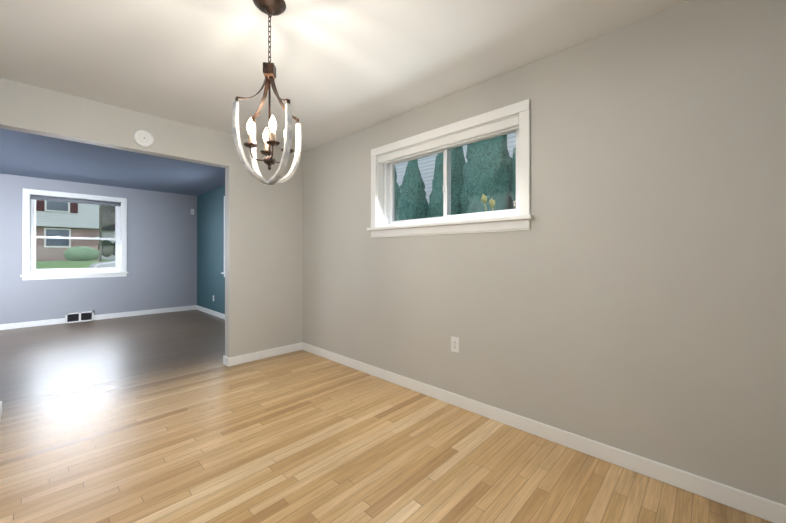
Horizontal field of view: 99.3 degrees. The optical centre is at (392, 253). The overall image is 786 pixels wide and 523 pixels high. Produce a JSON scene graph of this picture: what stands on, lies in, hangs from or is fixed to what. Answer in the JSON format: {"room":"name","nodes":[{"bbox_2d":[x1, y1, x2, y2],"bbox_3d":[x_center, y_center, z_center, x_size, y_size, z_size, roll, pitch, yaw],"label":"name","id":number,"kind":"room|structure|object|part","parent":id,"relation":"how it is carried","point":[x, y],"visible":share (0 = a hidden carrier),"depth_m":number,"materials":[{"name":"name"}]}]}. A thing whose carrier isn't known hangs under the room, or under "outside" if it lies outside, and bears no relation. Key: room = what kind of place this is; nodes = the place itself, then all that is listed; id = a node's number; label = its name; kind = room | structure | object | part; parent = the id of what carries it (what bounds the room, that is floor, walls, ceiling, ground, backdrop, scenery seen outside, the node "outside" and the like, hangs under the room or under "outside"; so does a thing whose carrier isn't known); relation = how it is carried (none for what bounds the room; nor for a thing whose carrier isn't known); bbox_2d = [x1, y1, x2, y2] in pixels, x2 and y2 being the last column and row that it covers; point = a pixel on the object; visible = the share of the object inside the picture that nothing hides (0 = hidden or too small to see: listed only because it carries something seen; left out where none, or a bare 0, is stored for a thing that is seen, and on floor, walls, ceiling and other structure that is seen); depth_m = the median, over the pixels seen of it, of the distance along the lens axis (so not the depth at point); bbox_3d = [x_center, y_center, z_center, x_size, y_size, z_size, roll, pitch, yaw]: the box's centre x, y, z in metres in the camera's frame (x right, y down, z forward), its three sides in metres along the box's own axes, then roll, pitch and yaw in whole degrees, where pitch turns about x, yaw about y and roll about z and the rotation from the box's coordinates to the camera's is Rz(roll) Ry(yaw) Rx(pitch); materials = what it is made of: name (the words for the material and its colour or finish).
{"room":"dining room","nodes":[
{"label":"dining room","id":0,"kind":"room"},
{"bbox_2d":[0,173,196,323],"bbox_3d":[-5.851,-0.031,5.657,0.250,2.440,4.470,0,0,44],"label":"wall","id":1,"kind":"structure","parent":0,"point":[161,250],"depth_m":6.29,"materials":[{"name":"grey paint"}]},
{"bbox_2d":[0,318,64,329],"bbox_3d":[-6.413,1.141,4.873,0.015,0.092,2.326,0,0,44],"label":"baseboard","id":2,"kind":"structure","parent":1,"relation":"attached to","point":[61,320],"depth_m":5.43,"materials":[{"name":"paint"}]},
{"bbox_2d":[20,188,127,279],"bbox_3d":[-5.543,-0.311,5.888,0.227,1.478,1.364,0,0,44],"label":"living room window","id":3,"kind":"structure","parent":1,"relation":"in","point":[30,271],"depth_m":5.79,"materials":[{"name":"paint"}]},
{"bbox_3d":[-5.592,-0.314,5.936,0.090,1.305,1.154,0,0,44],"label":"frame","id":4,"kind":"part","parent":3,"relation":"part of","materials":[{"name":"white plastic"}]},
{"bbox_2d":[30,194,120,205],"bbox_3d":[-5.527,-0.930,5.875,0.060,0.074,1.152,0,0,44],"label":"blind","id":5,"kind":"object","parent":3,"relation":"attached to","point":[55,197],"depth_m":5.83,"materials":[{"name":"grey fabric"}]},
{"bbox_3d":[-5.593,-0.324,5.936,0.040,1.154,1.022,0,0,44],"label":"glass","id":6,"kind":"part","parent":3,"relation":"part of","materials":[{"name":"clear glass"}]},
{"bbox_2d":[65,310,93,322],"bbox_3d":[-5.477,1.102,5.842,0.030,0.175,0.368,0,0,44],"label":"air vent","id":7,"kind":"object","parent":1,"relation":"in","point":[74,317],"visible":1,"depth_m":5.83,"materials":[{"name":"white plastic"}]},
{"bbox_2d":[94,305,195,319],"bbox_3d":[-4.793,1.146,6.568,0.015,0.092,1.626,0,0,44],"label":"baseboard","id":8,"kind":"structure","parent":1,"relation":"attached to","point":[96,317],"depth_m":6.49,"materials":[{"name":"paint"}]},
{"bbox_2d":[0,77,302,357],"bbox_3d":[-2.646,-0.039,2.635,0.120,2.440,4.290,0,0,44],"label":"wall","id":9,"kind":"structure","parent":0,"point":[263,266],"depth_m":3.58,"materials":[{"name":"beige paint"}]},
{"bbox_2d":[0,402,1,418],"bbox_3d":[-2.960,1.134,2.205,0.025,0.092,0.480,0,0,44],"label":"baseboard","id":10,"kind":"structure","parent":9,"relation":"attached to","point":[0,402],"depth_m":2.43,"materials":[{"name":"paint"}]},
{"bbox_2d":[133,130,153,146],"bbox_3d":[-2.216,-1.028,2.974,0.036,0.152,0.152,0,0,44],"label":"smoke detector","id":11,"kind":"object","parent":9,"relation":"attached to","point":[143,138],"visible":1,"depth_m":2.96,"materials":[{"name":"white plastic"}]},
{"bbox_2d":[224,343,299,366],"bbox_3d":[-1.433,1.138,3.807,0.020,0.092,0.855,0,0,44],"label":"baseboard","id":12,"kind":"structure","parent":9,"relation":"attached to","point":[250,357],"depth_m":3.74,"materials":[{"name":"paint"}]},
{"bbox_2d":[197,185,224,313],"bbox_3d":[-2.674,-0.030,5.884,4.530,2.440,0.250,0,0,44],"label":"wall","id":13,"kind":"structure","parent":0,"point":[210,245],"depth_m":6.57,"materials":[{"name":"paint"}]},
{"bbox_2d":[196,305,224,318],"bbox_3d":[-2.698,1.144,5.718,4.220,0.092,0.020,0,0,44],"label":"baseboard","id":14,"kind":"structure","parent":13,"relation":"attached to","point":[214,313],"depth_m":6.52,"materials":[{"name":"paint"}]},
{"bbox_2d":[221,196,224,276],"bbox_3d":[-2.699,-0.311,5.822,0.944,1.478,0.227,0,0,44],"label":"living room window","id":15,"kind":"structure","parent":13,"relation":"in","point":[224,239],"depth_m":6.04,"materials":[{"name":"paint"}]},
{"bbox_2d":[0,0,689,195],"bbox_3d":[-2.520,-1.339,2.525,9.500,0.160,5.000,0,0,44],"label":"ceiling","id":16,"kind":"structure","parent":0,"point":[345,68],"depth_m":2.14,"materials":[{"name":"white paint"}]},
{"bbox_2d":[232,0,300,184],"bbox_3d":[-0.619,-0.805,1.675,0.271,0.914,0.271,0,0,-5],"label":"chandelier","id":17,"kind":"object","parent":16,"relation":"hanging from","point":[272,7],"visible":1,"depth_m":1.65,"materials":[{"name":"brown metal"}]},
{"bbox_3d":[-0.619,-0.888,1.675,0.059,0.013,0.059,0,0,44],"label":"plate","id":18,"kind":"part","parent":17,"relation":"part of","materials":[{"name":"brown metal"}]},
{"bbox_2d":[0,309,772,522],"bbox_3d":[-2.520,1.281,2.517,9.500,0.200,5.000,0,0,44],"label":"floor","id":19,"kind":"structure","parent":0,"point":[169,417],"depth_m":2.01,"materials":[{"name":"brown wood"}]},
{"bbox_2d":[481,194,496,211],"bbox_3d":[1.630,0.447,4.780,0.782,2.681,0.858,0,0,44],"label":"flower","id":20,"kind":"object","parent":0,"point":[484,200],"depth_m":4.91,"materials":[{"name":"yellow plant"}]},
{"bbox_2d":[303,0,785,504],"bbox_3d":[0.618,-0.039,2.656,4.690,2.440,0.250,0,0,44],"label":"wall","id":21,"kind":"structure","parent":0,"point":[626,292],"depth_m":1.87,"materials":[{"name":"beige paint"}]},
{"bbox_2d":[367,99,533,237],"bbox_3d":[0.395,-0.586,2.783,1.582,0.865,0.227,0,0,44],"label":"dining room window","id":22,"kind":"structure","parent":21,"relation":"in","point":[384,224],"depth_m":2.66,"materials":[{"name":"paint"}]},
{"bbox_2d":[378,116,518,164],"bbox_3d":[0.375,-0.902,2.763,1.380,0.075,0.058,0,0,44],"label":"blind","id":23,"kind":"object","parent":22,"relation":"attached to","point":[509,123],"depth_m":2.66,"materials":[{"name":"white fabric"}]},
{"bbox_3d":[0.442,-0.597,2.832,1.382,0.687,0.090,0,0,44],"label":"frame","id":24,"kind":"part","parent":22,"relation":"part of","materials":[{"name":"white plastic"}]},
{"bbox_3d":[0.443,-0.597,2.833,1.250,0.555,0.040,0,0,44],"label":"glass","id":25,"kind":"part","parent":22,"relation":"part of","materials":[{"name":"clear glass"}]},
{"bbox_2d":[451,336,458,352],"bbox_3d":[0.482,0.707,2.603,0.070,0.114,0.010,0,0,44],"label":"outlet","id":26,"kind":"object","parent":21,"relation":"attached to","point":[454,344],"visible":1,"depth_m":2.60,"materials":[{"name":"white plastic"}]},
{"bbox_2d":[300,342,785,522],"bbox_3d":[0.503,1.135,2.575,4.510,0.092,0.020,0,0,44],"label":"baseboard","id":27,"kind":"structure","parent":21,"relation":"attached to","point":[756,505],"depth_m":1.92,"materials":[{"name":"paint"}]},
{"label":"outside","id":28,"kind":"structure","parent":0,"visible":0},
{"bbox_2d":[36,259,114,268],"bbox_3d":[-50.731,1.207,48.249,260.000,1.400,160.000,0,0,44],"label":"lawn","id":29,"kind":"structure","parent":28,"point":[67,264],"depth_m":17.62,"materials":[{"name":"green plant"}]},
{"bbox_2d":[36,226,98,260],"bbox_3d":[-26.865,-0.508,21.121,8.000,2.380,11.750,0,0,44],"label":"brick","id":30,"kind":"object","parent":29,"relation":"on","point":[46,253],"depth_m":21.31,"materials":[{"name":"brown brick"}]},
{"bbox_2d":[36,203,98,228],"bbox_3d":[-26.774,-3.108,21.042,8.250,2.820,11.750,0,0,44],"label":"siding","id":31,"kind":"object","parent":30,"relation":"on","point":[53,216],"depth_m":21.55,"materials":[{"name":"white wood"}]},
{"bbox_2d":[36,200,44,210],"bbox_3d":[-21.593,-2.955,20.464,0.060,0.643,0.338,0,0,44],"label":"shutters","id":32,"kind":"object","parent":31,"relation":"attached to","point":[39,202],"depth_m":20.44,"materials":[{"name":"red wood"}]},
{"bbox_2d":[44,201,70,247],"bbox_3d":[-23.616,-2.210,18.526,0.330,3.610,8.300,0,0,44],"label":"window","id":33,"kind":"structure","parent":31,"relation":"attached to","point":[57,228],"depth_m":21.11,"materials":[{"name":"paint"}]},
{"bbox_2d":[70,203,77,212],"bbox_3d":[-20.567,-2.951,21.537,0.060,0.613,0.327,0,0,44],"label":"shutters","id":34,"kind":"object","parent":31,"relation":"attached to","point":[74,206],"depth_m":21.52,"materials":[{"name":"red wood"}]},
{"bbox_2d":[64,246,98,260],"bbox_3d":[-18.421,0.017,19.826,1.100,0.930,1.620,0,0,44],"label":"bush","id":35,"kind":"object","parent":29,"relation":"on","point":[71,255],"depth_m":19.47,"materials":[{"name":"green plant"}]},
{"bbox_2d":[99,205,101,261],"bbox_3d":[-16.214,-4.025,18.525,0.120,9.500,1.800,0,0,44],"label":"utility pole","id":36,"kind":"object","parent":29,"relation":"on","point":[100,235],"depth_m":18.48,"materials":[{"name":"wood"}]},
{"bbox_2d":[102,230,114,259],"bbox_3d":[-22.867,-0.594,29.646,6.000,2.500,5.600,0,0,44],"label":"garage","id":37,"kind":"structure","parent":29,"relation":"on","point":[107,233],"depth_m":26.07,"materials":[{"name":"white"}]},
{"bbox_2d":[102,224,114,230],"bbox_3d":[-22.867,-2.419,29.651,6.600,1.250,6.200,0,0,44],"label":"garage roof","id":38,"kind":"structure","parent":37,"relation":"on","point":[111,228],"depth_m":25.88,"materials":[{"name":"grey"}]},
{"bbox_2d":[102,205,114,226],"bbox_3d":[-31.444,-6.479,40.664,19.755,14.556,35.032,0,0,44],"label":"bare tree","id":39,"kind":"object","parent":29,"relation":"on","point":[109,217],"depth_m":32.97,"materials":[{"name":"grey plant"}]},
{"bbox_2d":[395,135,515,220],"bbox_3d":[0.606,-1.552,8.624,14.920,6.800,2.176,0,0,44],"label":"tree","id":40,"kind":"object","parent":29,"relation":"on","point":[409,182],"depth_m":6.97,"materials":[{"name":"green plant"}]},
{"bbox_2d":[46,132,515,267],"bbox_3d":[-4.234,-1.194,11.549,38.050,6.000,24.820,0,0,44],"label":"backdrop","id":41,"kind":"structure","parent":28,"point":[104,264],"depth_m":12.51,"materials":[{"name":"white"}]},
{"bbox_3d":[-23.638,-2.210,18.547,0.330,3.430,8.120,0,0,44],"label":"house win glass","id":42,"kind":"part","parent":41,"relation":"part of","materials":[{"name":"grey glass"}]},
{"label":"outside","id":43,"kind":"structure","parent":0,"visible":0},
{"bbox_2d":[98,240,114,256],"bbox_3d":[-18.000,-0.335,21.582,0.832,1.148,1.645,0,0,27],"label":"bush","id":44,"kind":"object","parent":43,"point":[106,251],"depth_m":21.03,"materials":[{"name":"green plant"}]}
]}

